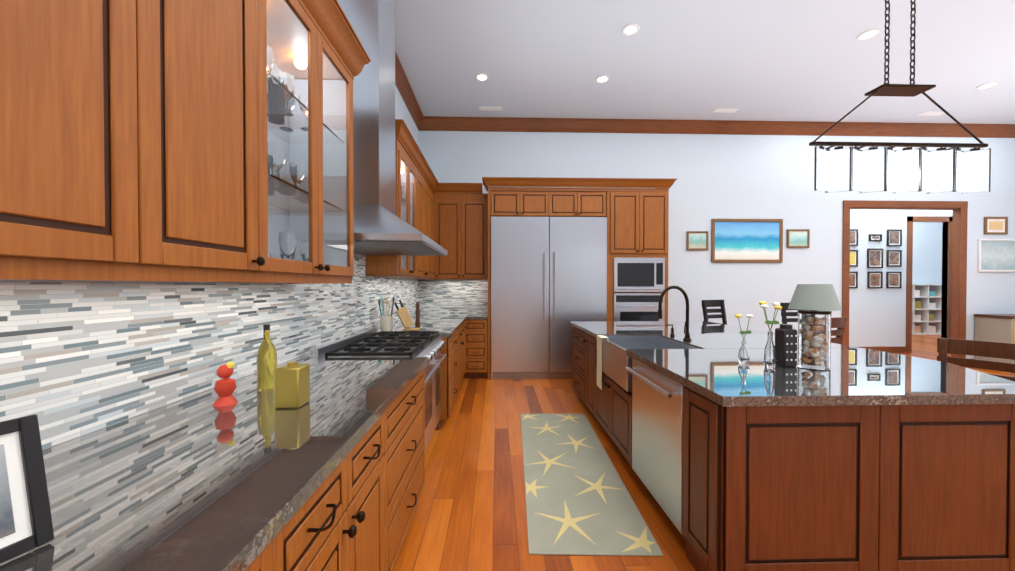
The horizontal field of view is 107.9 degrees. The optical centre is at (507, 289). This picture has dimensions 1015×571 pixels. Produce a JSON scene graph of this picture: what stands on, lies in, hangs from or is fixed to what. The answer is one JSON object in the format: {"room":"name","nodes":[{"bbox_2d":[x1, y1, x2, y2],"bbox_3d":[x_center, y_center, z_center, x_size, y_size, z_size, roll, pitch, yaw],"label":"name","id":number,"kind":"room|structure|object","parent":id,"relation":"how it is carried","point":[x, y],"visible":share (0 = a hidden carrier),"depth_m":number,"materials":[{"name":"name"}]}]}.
{"room":"kitchen","nodes":[
{"label":"kitchen","id":0,"kind":"room"},
{"bbox_2d":[0,85,418,283],"bbox_3d":[-1.377,-0.681,1.914,0.100,4.100,8.450,0,1,-2],"label":"wall","id":1,"kind":"structure","parent":0,"point":[402,111],"depth_m":1.98,"materials":[{"name":"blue paint"}]},
{"bbox_2d":[0,0,171,275],"bbox_3d":[-1.081,-0.740,0.436,0.399,1.390,1.023,0,1,-2],"label":"upper cabinet","id":2,"kind":"object","parent":1,"relation":"attached to","point":[86,85],"depth_m":0.78,"materials":[{"name":"brown wood"}]},
{"bbox_2d":[136,0,275,279],"bbox_3d":[-1.101,-0.748,1.108,0.399,1.390,0.568,0,1,-2],"label":"upper cabinet","id":3,"kind":"object","parent":1,"relation":"attached to","point":[182,140],"depth_m":1.17,"materials":[{"name":"brown wood"}]},
{"bbox_2d":[337,0,447,255],"bbox_3d":[-0.951,-1.525,2.913,0.790,2.425,1.200,0,1,-2],"label":"range hood","id":4,"kind":"object","parent":1,"relation":"attached to","point":[381,227],"visible":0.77,"depth_m":2.69,"materials":[{"name":"silver metal"}]},
{"bbox_2d":[384,160,431,279],"bbox_3d":[-1.244,-0.806,4.775,0.329,1.330,0.988,0,1,-2],"label":"upper cabinet","id":5,"kind":"object","parent":1,"relation":"attached to","point":[413,189],"depth_m":4.21,"materials":[{"name":"brown wood"}]},
{"bbox_2d":[432,184,439,279],"bbox_3d":[-1.241,-0.812,5.418,0.374,1.330,0.522,0,1,-2],"label":"upper cabinet","id":6,"kind":"object","parent":1,"relation":"attached to","point":[435,191],"depth_m":5.67,"materials":[{"name":"brown wood"}]},
{"bbox_2d":[394,335,1014,570],"bbox_3d":[6.094,1.393,4.383,15.180,0.100,12.900,0,1,-2],"label":"floor","id":7,"kind":"structure","parent":0,"point":[470,514],"depth_m":2.48,"materials":[{"name":"brown wood"}]},
{"bbox_2d":[248,513,299,570],"bbox_3d":[-0.875,0.940,0.435,0.810,0.890,0.743,0,1,-2],"label":"base cabinet","id":8,"kind":"object","parent":7,"relation":"on","point":[283,554],"depth_m":0.81,"materials":[{"name":"brown wood"}]},
{"bbox_2d":[300,413,391,570],"bbox_3d":[-0.894,0.933,1.097,0.810,0.890,0.807,0,1,-2],"label":"base cabinet","id":9,"kind":"object","parent":7,"relation":"on","point":[344,527],"depth_m":1.18,"materials":[{"name":"brown wood"}]},
{"bbox_2d":[0,317,467,570],"bbox_3d":[-0.908,0.460,1.855,0.827,0.040,7.080,0,1,-2],"label":"countertop","id":10,"kind":"structure","parent":9,"relation":"on","point":[189,483],"depth_m":0.92,"materials":[{"name":"stone"}]},
{"bbox_2d":[0,414,53,563],"bbox_3d":[-0.878,0.340,0.521,0.063,0.225,0.300,0,1,16],"label":"picture frame","id":11,"kind":"object","parent":10,"relation":"on","point":[26,524],"visible":1,"depth_m":0.64,"materials":[{"name":"black"}]},
{"bbox_2d":[212,361,237,406],"bbox_3d":[-1.092,0.361,1.428,0.080,0.164,0.080,0,1,-2],"label":"decor","id":12,"kind":"object","parent":10,"relation":"on","point":[224,387],"visible":1,"depth_m":1.41,"materials":[{"name":"red ceramic"}]},
{"bbox_2d":[257,324,276,390],"bbox_3d":[-1.068,0.299,1.638,0.076,0.285,0.076,0,1,-2],"label":"oil bottle","id":13,"kind":"object","parent":10,"relation":"on","point":[266,360],"visible":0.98,"depth_m":1.61,"materials":[{"name":"yellow glass"}]},
{"bbox_2d":[274,361,309,408],"bbox_3d":[-0.821,0.361,1.411,0.090,0.165,0.090,0,1,-2],"label":"tin","id":14,"kind":"object","parent":10,"relation":"on","point":[292,384],"visible":1,"depth_m":1.37,"materials":[{"name":"gold metal"}]},
{"bbox_2d":[378,296,394,330],"bbox_3d":[-1.216,0.243,3.724,0.150,0.353,0.178,0,1,-2],"label":"utensil crock","id":15,"kind":"object","parent":10,"relation":"on","point":[386,322],"visible":1,"depth_m":3.68,"materials":[{"name":"beige ceramic"}]},
{"bbox_2d":[394,300,420,330],"bbox_3d":[-1.019,0.263,3.745,0.237,0.313,0.171,0,1,-2],"label":"knife block","id":16,"kind":"object","parent":10,"relation":"on","point":[404,316],"visible":1,"depth_m":3.69,"materials":[{"name":"brown wood"}]},
{"bbox_2d":[415,302,419,325],"bbox_3d":[-1.012,0.277,4.161,0.060,0.275,0.058,0,1,-2],"label":"pepper mill","id":17,"kind":"object","parent":10,"relation":"on","point":[417,321],"visible":1,"depth_m":4.14,"materials":[{"name":"brown wood"}]},
{"bbox_2d":[313,328,446,451],"bbox_3d":[-0.903,0.866,2.937,0.690,0.985,1.162,0,1,-2],"label":"range","id":18,"kind":"object","parent":7,"relation":"on","point":[372,342],"visible":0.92,"depth_m":2.86,"materials":[{"name":"silver metal"}]},
{"bbox_2d":[388,365,425,570],"bbox_3d":[-0.918,0.924,1.896,0.810,0.890,0.906,0,1,-2],"label":"base cabinet","id":19,"kind":"object","parent":7,"relation":"on","point":[406,419],"depth_m":1.85,"materials":[{"name":"brown wood"}]},
{"bbox_2d":[435,329,459,429],"bbox_3d":[-0.979,0.903,3.949,0.810,0.890,0.851,0,1,-2],"label":"base cabinet","id":20,"kind":"object","parent":7,"relation":"on","point":[450,365],"depth_m":3.60,"materials":[{"name":"brown wood"}]},
{"bbox_2d":[460,325,463,385],"bbox_3d":[-1.001,0.895,4.706,0.810,0.890,0.776,0,1,-2],"label":"base cabinet","id":21,"kind":"object","parent":7,"relation":"on","point":[461,326],"depth_m":4.82,"materials":[{"name":"brown wood"}]},
{"bbox_2d":[464,321,467,377],"bbox_3d":[-1.015,0.890,5.194,0.810,0.890,0.425,0,1,-2],"label":"base cabinet","id":22,"kind":"object","parent":7,"relation":"on","point":[465,322],"depth_m":5.41,"materials":[{"name":"brown wood"}]},
{"bbox_2d":[468,317,487,377],"bbox_3d":[-0.476,0.884,5.725,0.343,0.890,0.715,0,1,-2],"label":"base cabinet","id":23,"kind":"object","parent":7,"relation":"on","point":[477,326],"depth_m":5.41,"materials":[{"name":"brown wood"}]},
{"bbox_2d":[412,313,487,316],"bbox_3d":[-0.871,0.419,5.722,1.131,0.040,0.688,0,1,-2],"label":"countertop","id":24,"kind":"structure","parent":23,"relation":"on","point":[413,314],"depth_m":5.60,"materials":[{"name":"stone"}]},
{"bbox_2d":[491,216,606,378],"bbox_3d":[0.602,0.131,5.719,1.712,2.393,0.758,0,1,-2],"label":"refrigerator","id":25,"kind":"object","parent":7,"relation":"on","point":[548,279],"visible":0.88,"depth_m":5.41,"materials":[{"name":"grey metal"}]},
{"bbox_2d":[482,177,676,379],"bbox_3d":[1.047,-0.146,5.745,2.852,2.950,0.743,0,1,-2],"label":"surround","id":26,"kind":"object","parent":7,"relation":"on","point":[524,197],"visible":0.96,"depth_m":5.43,"materials":[{"name":"brown wood"}]},
{"bbox_2d":[520,413,663,555],"bbox_3d":[0.470,1.354,2.935,0.780,0.008,2.108,0,1,-2],"label":"rug","id":27,"kind":"object","parent":7,"relation":"on","point":[579,501],"visible":1,"depth_m":2.41,"materials":[{"name":"grey fabric"}]},
{"bbox_2d":[609,192,668,320],"bbox_3d":[1.946,-0.060,5.774,0.890,2.778,0.739,0,1,-2],"label":"tall cabinet","id":28,"kind":"object","parent":7,"relation":"on","point":[638,251],"visible":0.71,"depth_m":5.47,"materials":[{"name":"brown wood"}]},
{"bbox_2d":[701,300,726,324],"bbox_3d":[3.093,0.747,5.229,0.430,1.175,0.508,0,1,-22],"label":"dining chair","id":29,"kind":"object","parent":7,"relation":"on","point":[713,303],"visible":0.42,"depth_m":5.43,"materials":[{"name":"black"}]},
{"bbox_2d":[780,303,797,336],"bbox_3d":[4.024,0.765,4.959,0.430,1.145,0.508,0,1,8],"label":"dining chair","id":30,"kind":"object","parent":7,"relation":"on","point":[784,314],"visible":0.15,"depth_m":5.16,"materials":[{"name":"black wood"}]},
{"bbox_2d":[572,325,1014,570],"bbox_3d":[1.533,0.911,3.132,1.432,0.890,3.084,0,1,-2],"label":"kitchen island","id":31,"kind":"object","parent":7,"relation":"on","point":[853,458],"depth_m":1.60,"materials":[{"name":"brown wood"}]},
{"bbox_2d":[625,358,685,538],"bbox_3d":[1.159,0.921,2.251,0.672,0.881,0.700,0,1,-2],"label":"dishwasher","id":32,"kind":"object","parent":31,"relation":"in","point":[657,432],"visible":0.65,"depth_m":2.15,"materials":[{"name":"grey metal"}]},
{"bbox_2d":[570,321,765,336],"bbox_3d":[1.685,0.436,4.094,1.750,0.040,1.236,0,1,-2],"label":"island countertop","id":33,"kind":"structure","parent":31,"relation":"on","point":[606,328],"depth_m":4.01,"materials":[{"name":"stone"}]},
{"bbox_2d":[658,333,857,348],"bbox_3d":[2.007,0.447,3.086,1.166,0.040,0.810,0,1,-2],"label":"island countertop","id":34,"kind":"structure","parent":31,"relation":"on","point":[699,340],"depth_m":3.07,"materials":[{"name":"stone"}]},
{"bbox_2d":[658,286,691,340],"bbox_3d":[1.385,0.197,3.189,0.278,0.456,0.312,0,1,-2],"label":"faucet","id":35,"kind":"object","parent":34,"relation":"on","point":[687,334],"visible":1,"depth_m":3.06,"materials":[{"name":"brown metal"}]},
{"bbox_2d":[626,349,1014,408],"bbox_3d":[1.744,0.457,2.111,1.750,0.040,1.136,0,1,-2],"label":"island countertop","id":36,"kind":"structure","parent":31,"relation":"on","point":[855,376],"depth_m":1.78,"materials":[{"name":"brown stone"}]},
{"bbox_2d":[597,335,698,391],"bbox_3d":[1.130,0.664,3.063,0.582,0.466,0.790,0,1,-2],"label":"sink","id":37,"kind":"object","parent":36,"relation":"in","point":[614,360],"visible":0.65,"depth_m":3.18,"materials":[{"name":"silver metal"}]},
{"bbox_2d":[735,314,752,363],"bbox_3d":[1.397,0.290,2.181,0.127,0.290,0.059,0,1,-29],"label":"bud vase","id":38,"kind":"object","parent":36,"relation":"on","point":[743,355],"depth_m":2.17,"materials":[{"name":"clear glass"}]},
{"bbox_2d":[759,301,781,367],"bbox_3d":[1.476,0.253,2.073,0.117,0.368,0.084,0,1,10],"label":"bud vase","id":39,"kind":"object","parent":36,"relation":"on","point":[769,356],"depth_m":2.06,"materials":[{"name":"clear glass"}]},
{"bbox_2d":[775,324,796,366],"bbox_3d":[1.589,0.319,2.106,0.080,0.235,0.083,0,1,-2],"label":"canister","id":40,"kind":"object","parent":36,"relation":"on","point":[786,343],"visible":1,"depth_m":2.07,"materials":[{"name":"grey ceramic"}]},
{"bbox_2d":[788,284,841,369],"bbox_3d":[1.711,0.204,2.059,0.236,0.465,0.236,0,1,-2],"label":"lamp","id":41,"kind":"object","parent":36,"relation":"on","point":[809,302],"visible":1,"depth_m":2.00,"materials":[{"name":"clear glass"}]},
{"bbox_2d":[831,317,846,343],"bbox_3d":[3.299,0.819,4.050,0.430,1.055,0.508,0,1,-10],"label":"bar stool","id":42,"kind":"object","parent":7,"relation":"on","point":[839,323],"visible":0.21,"depth_m":3.84,"materials":[{"name":"brown wood"}]},
{"bbox_2d":[912,284,941,334],"bbox_3d":[11.853,0.569,10.588,1.700,1.420,0.380,0,1,-2],"label":"cubby shelf","id":43,"kind":"object","parent":7,"relation":"on","point":[926,307],"visible":0.4,"depth_m":10.48,"materials":[{"name":"white wood"}]},
{"bbox_2d":[937,338,1014,381],"bbox_3d":[3.079,0.862,2.409,0.508,1.005,0.430,0,1,-32],"label":"bar stool","id":44,"kind":"object","parent":7,"relation":"on","point":[946,346],"visible":0.29,"depth_m":2.55,"materials":[{"name":"brown wood"}]},
{"bbox_2d":[974,314,1014,363],"bbox_3d":[8.665,0.875,6.099,1.380,0.900,0.470,0,1,-2],"label":"console","id":45,"kind":"object","parent":7,"relation":"on","point":[995,327],"visible":0.56,"depth_m":6.06,"materials":[{"name":"beige paint"}]},
{"bbox_2d":[395,0,1014,123],"bbox_3d":[6.094,-2.806,4.339,15.180,0.100,12.900,0,1,-2],"label":"ceiling","id":46,"kind":"structure","parent":0,"point":[787,60],"depth_m":4.41,"materials":[{"name":"white paint"}]},
{"bbox_2d":[475,73,488,80],"bbox_3d":[-0.331,-2.755,4.784,0.169,0.012,0.163,0,1,-2],"label":"recessed light","id":47,"kind":"object","parent":46,"relation":"in","point":[481,76],"depth_m":4.79,"materials":[{"name":"white"}]},
{"bbox_2d":[479,106,502,110],"bbox_3d":[-0.257,-2.764,5.652,0.360,0.011,0.120,0,1,-2],"label":"ceiling vent","id":48,"kind":"object","parent":46,"relation":"in","point":[482,108],"depth_m":5.64,"materials":[{"name":"white metal"}]},
{"bbox_2d":[596,75,609,82],"bbox_3d":[1.246,-2.755,4.830,0.170,0.012,0.166,0,1,-2],"label":"recessed light","id":49,"kind":"object","parent":46,"relation":"in","point":[603,78],"depth_m":4.84,"materials":[{"name":"white"}]},
{"bbox_2d":[622,24,639,35],"bbox_3d":[1.300,-2.746,3.903,0.175,0.012,0.170,0,1,-2],"label":"recessed light","id":50,"kind":"object","parent":46,"relation":"in","point":[630,29],"depth_m":3.91,"materials":[{"name":"white"}]},
{"bbox_2d":[395,51,1014,137],"bbox_3d":[4.211,-2.638,2.059,11.080,0.190,8.250,0,1,-2],"label":"crown molding","id":51,"kind":"structure","parent":46,"relation":"attached to","point":[564,125],"depth_m":6.09,"materials":[{"name":"brown wood"}]},
{"bbox_2d":[711,108,738,112],"bbox_3d":[3.372,-2.764,5.720,0.360,0.011,0.120,0,1,-2],"label":"ceiling vent","id":52,"kind":"object","parent":46,"relation":"in","point":[716,110],"depth_m":5.71,"materials":[{"name":"white metal"}]},
{"bbox_2d":[857,29,879,39],"bbox_3d":[3.885,-2.746,3.974,0.183,0.012,0.160,0,1,-2],"label":"recessed light","id":53,"kind":"object","parent":46,"relation":"in","point":[868,34],"depth_m":3.98,"materials":[{"name":"white"}]},
{"bbox_2d":[809,0,990,193],"bbox_3d":[2.219,-1.641,2.095,1.030,2.182,0.130,0,1,-2],"label":"chandelier","id":54,"kind":"object","parent":46,"relation":"hanging from","point":[873,167],"visible":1,"depth_m":2.09,"materials":[{"name":"white glass"}]},
{"bbox_2d":[918,111,944,115],"bbox_3d":[6.701,-2.765,5.818,0.360,0.011,0.120,0,1,-2],"label":"ceiling vent","id":55,"kind":"object","parent":46,"relation":"in","point":[928,113],"depth_m":5.81,"materials":[{"name":"white metal"}]},
{"bbox_2d":[976,82,997,88],"bbox_3d":[6.481,-2.757,4.987,0.182,0.012,0.152,0,1,-2],"label":"recessed light","id":56,"kind":"object","parent":46,"relation":"in","point":[987,85],"depth_m":5.00,"materials":[{"name":"white"}]},
{"bbox_2d":[419,131,1014,358],"bbox_3d":[4.088,-0.726,6.252,11.080,4.100,0.100,0,1,-2],"label":"wall","id":57,"kind":"structure","parent":0,"point":[721,176],"depth_m":6.19,"materials":[{"name":"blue paint"}]},
{"bbox_2d":[432,180,463,279],"bbox_3d":[-0.897,-0.887,5.828,0.472,1.470,0.445,0,1,-2],"label":"upper cabinet","id":58,"kind":"object","parent":57,"relation":"attached to","point":[451,194],"depth_m":5.68,"materials":[{"name":"brown wood"}]},
{"bbox_2d":[464,184,487,279],"bbox_3d":[-0.542,-0.887,5.876,0.466,1.470,0.370,0,1,-2],"label":"upper cabinet","id":59,"kind":"object","parent":57,"relation":"attached to","point":[475,201],"depth_m":5.70,"materials":[{"name":"brown wood"}]},
{"bbox_2d":[842,200,967,357],"bbox_3d":[6.752,-0.087,6.325,2.170,2.820,0.126,0,1,-2],"label":"door frame","id":60,"kind":"structure","parent":57,"relation":"attached to","point":[959,290],"depth_m":6.25,"materials":[{"name":"brown wood"}]},
{"bbox_2d":[849,209,952,346],"bbox_3d":[9.188,-0.741,7.654,8.600,4.100,0.100,0,1,-2],"label":"wall","id":61,"kind":"structure","parent":0,"point":[877,317],"depth_m":7.56,"materials":[{"name":"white paint"}]},
{"bbox_2d":[850,250,857,266],"bbox_3d":[6.991,-0.629,7.524,0.300,0.340,0.028,0,1,-2],"label":"picture","id":62,"kind":"object","parent":61,"relation":"attached to","point":[853,253],"depth_m":7.52,"materials":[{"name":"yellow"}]},
{"bbox_2d":[850,229,857,245],"bbox_3d":[6.991,-1.049,7.519,0.300,0.340,0.028,0,1,-2],"label":"picture","id":63,"kind":"object","parent":61,"relation":"attached to","point":[853,232],"depth_m":7.52,"materials":[{"name":"black"}]},
{"bbox_2d":[850,272,857,287],"bbox_3d":[6.991,-0.189,7.528,0.300,0.340,0.028,0,1,-2],"label":"picture","id":64,"kind":"object","parent":61,"relation":"attached to","point":[853,275],"depth_m":7.53,"materials":[{"name":"black"}]},
{"bbox_2d":[867,248,882,267],"bbox_3d":[7.511,-0.630,7.539,0.320,0.400,0.028,0,1,-2],"label":"picture","id":65,"kind":"object","parent":61,"relation":"attached to","point":[875,260],"depth_m":7.54,"materials":[{"name":"black"}]},
{"bbox_2d":[867,272,882,287],"bbox_3d":[7.511,-0.190,7.544,0.300,0.340,0.028,0,1,-2],"label":"picture","id":66,"kind":"object","parent":61,"relation":"attached to","point":[874,279],"depth_m":7.54,"materials":[{"name":"black"}]},
{"bbox_2d":[869,234,881,240],"bbox_3d":[7.511,-1.050,7.535,0.260,0.140,0.028,0,1,-2],"label":"picture","id":67,"kind":"object","parent":61,"relation":"attached to","point":[872,237],"depth_m":7.53,"materials":[{"name":"black"}]},
{"bbox_2d":[860,347,905,352],"bbox_3d":[6.541,1.246,7.538,3.300,0.130,0.014,0,1,-2],"label":"baseboard","id":68,"kind":"structure","parent":61,"relation":"attached to","point":[894,349],"depth_m":7.56,"materials":[{"name":"brown wood"}]},
{"bbox_2d":[886,250,901,266],"bbox_3d":[7.911,-0.630,7.551,0.300,0.340,0.028,0,1,-2],"label":"picture","id":69,"kind":"object","parent":61,"relation":"attached to","point":[894,257],"depth_m":7.55,"materials":[{"name":"black"}]},
{"bbox_2d":[886,272,901,287],"bbox_3d":[7.911,-0.190,7.556,0.300,0.340,0.028,0,1,-2],"label":"picture","id":70,"kind":"object","parent":61,"relation":"attached to","point":[893,279],"depth_m":7.55,"materials":[{"name":"black"}]},
{"bbox_2d":[887,229,901,245],"bbox_3d":[7.911,-1.050,7.547,0.300,0.340,0.028,0,1,-2],"label":"picture","id":71,"kind":"object","parent":61,"relation":"attached to","point":[894,236],"depth_m":7.54,"materials":[{"name":"black"}]},
{"bbox_2d":[912,222,941,283],"bbox_3d":[10.546,-0.774,10.795,5.900,4.100,0.100,0,1,-2],"label":"wall","id":72,"kind":"structure","parent":0,"point":[927,254],"depth_m":10.78,"materials":[{"name":"blue paint"}]}
]}

